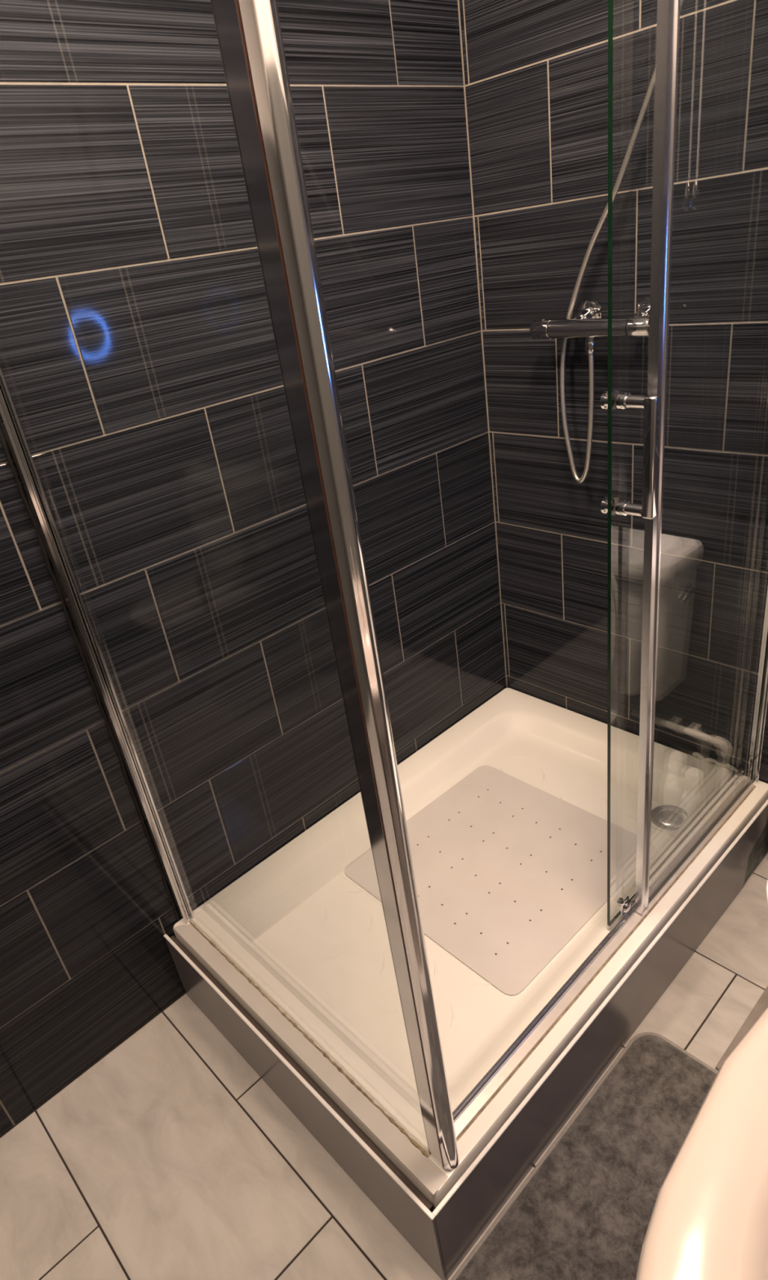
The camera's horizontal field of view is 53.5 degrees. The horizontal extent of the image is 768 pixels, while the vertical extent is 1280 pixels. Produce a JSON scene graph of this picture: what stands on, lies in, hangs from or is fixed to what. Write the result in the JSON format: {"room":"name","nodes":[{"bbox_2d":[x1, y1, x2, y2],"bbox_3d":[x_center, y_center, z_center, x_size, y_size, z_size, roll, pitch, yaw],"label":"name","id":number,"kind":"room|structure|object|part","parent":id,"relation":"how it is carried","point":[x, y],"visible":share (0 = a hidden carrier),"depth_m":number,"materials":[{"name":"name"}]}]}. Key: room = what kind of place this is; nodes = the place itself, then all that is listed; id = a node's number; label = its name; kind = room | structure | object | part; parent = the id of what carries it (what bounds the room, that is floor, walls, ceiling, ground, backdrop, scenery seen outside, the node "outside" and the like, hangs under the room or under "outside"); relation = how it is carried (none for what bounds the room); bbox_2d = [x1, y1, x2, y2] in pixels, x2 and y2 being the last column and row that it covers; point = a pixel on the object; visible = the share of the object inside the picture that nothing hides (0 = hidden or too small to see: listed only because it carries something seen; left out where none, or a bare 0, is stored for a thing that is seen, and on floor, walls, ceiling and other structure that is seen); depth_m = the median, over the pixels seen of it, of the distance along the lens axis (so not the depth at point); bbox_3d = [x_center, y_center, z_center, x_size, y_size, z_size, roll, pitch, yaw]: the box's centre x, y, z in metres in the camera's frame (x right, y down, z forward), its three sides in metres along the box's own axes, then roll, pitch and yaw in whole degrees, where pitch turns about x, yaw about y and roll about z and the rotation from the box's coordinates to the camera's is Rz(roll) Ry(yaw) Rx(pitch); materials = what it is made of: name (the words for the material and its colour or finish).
{"room":"bathroom","nodes":[
{"label":"bathroom","id":0,"kind":"room"},
{"bbox_2d":[0,0,506,1137],"bbox_3d":[-0.747,-0.149,1.183,2.900,2.500,0.100,-30,34,-35],"label":"wall","id":1,"kind":"structure","parent":0,"point":[140,366],"depth_m":1.48,"materials":[{"name":"black tile"}]},
{"bbox_2d":[0,853,767,1279],"bbox_3d":[0.005,1.121,1.151,2.704,0.100,1.624,-30,34,-35],"label":"floor","id":2,"kind":"structure","parent":0,"point":[170,1157],"depth_m":1.42,"materials":[{"name":"grey tile"}]},
{"bbox_2d":[163,933,446,1279],"bbox_3d":[-0.186,0.829,1.442,0.020,0.194,0.806,-30,34,-35],"label":"plinth","id":3,"kind":"object","parent":2,"relation":"on","point":[393,1193],"visible":0.99,"depth_m":1.35,"materials":[{"name":"grey plastic"}]},
{"bbox_2d":[173,688,767,1209],"bbox_3d":[0.241,0.568,1.787,1.194,0.218,0.793,-30,34,-35],"label":"shower tray","id":4,"kind":"object","parent":2,"relation":"on","point":[315,942],"visible":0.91,"depth_m":1.61,"materials":[{"name":"white ceramic"}]},
{"bbox_2d":[0,0,430,1157],"bbox_3d":[-0.317,-0.112,1.006,0.031,1.878,0.754,-30,34,-35],"label":"shower frame","id":5,"kind":"object","parent":4,"relation":"on","point":[12,437],"visible":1,"depth_m":1.34,"materials":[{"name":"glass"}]},
{"bbox_2d":[210,0,459,1170],"bbox_3d":[-0.030,-0.021,0.748,0.032,1.876,0.043,-30,34,-35],"label":"post","id":6,"kind":"object","parent":4,"relation":"on","point":[249,33],"visible":1,"depth_m":0.67,"materials":[{"name":"silver metal"}]},
{"bbox_2d":[344,765,654,995],"bbox_3d":[0.260,0.514,1.780,0.531,0.004,0.530,-30,34,-35],"label":"mat","id":7,"kind":"object","parent":4,"relation":"in","point":[508,871],"visible":0.9,"depth_m":1.74,"materials":[{"name":"rubber"}]},
{"bbox_2d":[452,777,755,1141],"bbox_3d":[0.484,0.562,1.508,1.088,0.014,0.030,-30,34,-35],"label":"door track","id":8,"kind":"object","parent":4,"relation":"on","point":[470,1108],"visible":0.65,"depth_m":1.40,"materials":[{"name":"metal"}]},
{"bbox_2d":[600,0,767,926],"bbox_3d":[0.549,-0.361,1.237,0.605,1.838,0.083,-30,34,-35],"label":"sliding shower door","id":9,"kind":"structure","parent":8,"relation":"on","point":[611,400],"depth_m":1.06,"materials":[{"name":"clear glass"}]},
{"bbox_2d":[600,390,619,410],"bbox_3d":[0.313,-0.333,1.056,0.027,0.027,0.019,-30,34,-35],"label":"washer","id":10,"kind":"object","parent":9,"relation":"in","point":[610,399],"depth_m":1.05,"materials":[{"name":"silver metal"}]},
{"bbox_2d":[600,496,619,515],"bbox_3d":[0.333,-0.199,1.127,0.027,0.027,0.019,-30,34,-35],"label":"washer","id":11,"kind":"object","parent":9,"relation":"in","point":[609,505],"depth_m":1.12,"materials":[{"name":"silver metal"}]},
{"bbox_3d":[0.472,0.524,1.526,0.018,0.018,0.006,-30,34,-35],"label":"roller knob","id":12,"kind":"part","parent":9,"relation":"part of","materials":[{"name":"silver metal"}]},
{"bbox_3d":[0.358,-0.190,1.102,0.017,0.017,0.038,-30,34,-35],"label":"handle leg","id":13,"kind":"part","parent":9,"relation":"part of","materials":[{"name":"silver metal"}]},
{"bbox_3d":[0.338,-0.323,1.032,0.017,0.017,0.038,-30,34,-35],"label":"handle leg","id":14,"kind":"part","parent":9,"relation":"part of","materials":[{"name":"silver metal"}]},
{"bbox_3d":[0.367,-0.249,1.048,0.017,0.170,0.017,-30,34,-35],"label":"handle","id":15,"kind":"part","parent":9,"relation":"part of","materials":[{"name":"silver metal"}]},
{"bbox_3d":[0.829,0.320,1.810,0.018,0.018,0.006,-30,34,-35],"label":"roller knob","id":16,"kind":"part","parent":9,"relation":"part of","materials":[{"name":"silver metal"}]},
{"bbox_2d":[450,1031,718,1279],"bbox_3d":[0.388,0.994,1.157,0.806,0.011,0.445,-30,34,-35],"label":"bath mat","id":17,"kind":"object","parent":2,"relation":"on","point":[584,1211],"visible":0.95,"depth_m":1.30,"materials":[{"name":"grey fabric"}]},
{"bbox_2d":[431,799,767,1279],"bbox_3d":[0.513,0.685,1.511,1.204,0.194,0.013,-30,34,-35],"label":"plinth","id":18,"kind":"object","parent":2,"relation":"on","point":[469,1207],"visible":0.98,"depth_m":1.38,"materials":[{"name":"grey plastic"}]},
{"bbox_2d":[635,1006,767,1279],"bbox_3d":[0.482,0.724,0.635,0.550,0.944,0.457,-30,34,-35],"label":"basin","id":19,"kind":"object","parent":2,"relation":"on","point":[708,1220],"visible":1,"depth_m":0.54,"materials":[{"name":"white ceramic"}]},
{"bbox_2d":[715,986,767,1071],"bbox_3d":[0.870,0.780,1.426,0.354,0.008,0.340,-30,34,-35],"label":"mat","id":20,"kind":"object","parent":2,"relation":"on","point":[762,1005],"visible":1,"depth_m":1.50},
{"bbox_2d":[744,822,767,883],"bbox_3d":[0.894,0.496,1.821,0.154,0.136,0.002,-30,34,-35],"label":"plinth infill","id":21,"kind":"object","parent":2,"relation":"attached to","point":[760,850],"visible":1,"depth_m":1.83,"materials":[{"name":"black tile"}]},
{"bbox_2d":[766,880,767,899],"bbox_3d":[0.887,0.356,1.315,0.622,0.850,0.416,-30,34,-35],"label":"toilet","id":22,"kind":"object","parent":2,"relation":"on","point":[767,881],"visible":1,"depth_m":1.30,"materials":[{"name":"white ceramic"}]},
{"bbox_2d":[457,0,767,783],"bbox_3d":[0.844,-0.504,1.392,0.101,2.500,1.624,-30,34,-35],"label":"wall","id":23,"kind":"structure","parent":0,"point":[535,72],"depth_m":1.63,"materials":[{"name":"black tile"}]},
{"bbox_2d":[529,295,650,342],"bbox_3d":[0.450,-0.674,1.605,0.097,0.076,0.282,-30,34,-35],"label":"shower valve","id":24,"kind":"object","parent":23,"relation":"attached to","point":[588,323],"visible":0.88,"depth_m":1.59,"materials":[{"name":"silver metal"}]},
{"bbox_3d":[0.349,-0.683,1.674,0.039,0.039,0.046,-30,34,-35],"label":"control knob","id":25,"kind":"part","parent":24,"relation":"part of","materials":[{"name":"silver metal"}]},
{"bbox_2d":[586,337,595,342],"bbox_3d":[0.434,-0.633,1.603,0.019,0.012,0.019,-30,34,-35],"label":"outlet","id":26,"kind":"object","parent":24,"relation":"attached to","point":[588,340],"depth_m":1.60,"materials":[{"name":"silver metal"}]},
{"bbox_3d":[0.511,-0.623,1.513,0.039,0.039,0.046,-30,34,-35],"label":"control knob","id":27,"kind":"part","parent":24,"relation":"part of","materials":[{"name":"silver metal"}]},
{"bbox_3d":[0.490,-1.312,1.022,0.165,0.236,0.099,-30,34,-35],"label":"handset","id":28,"kind":"object","parent":23,"relation":"attached to","visible":0},
{"bbox_2d":[560,0,684,483],"bbox_3d":[0.464,-0.800,1.448,0.045,1.062,0.370,-25,32,-28],"label":"shower hose","id":29,"kind":"object","parent":28,"relation":"attached to","point":[590,347],"visible":0.91,"depth_m":1.62,"materials":[{"name":"metal"}]}
]}

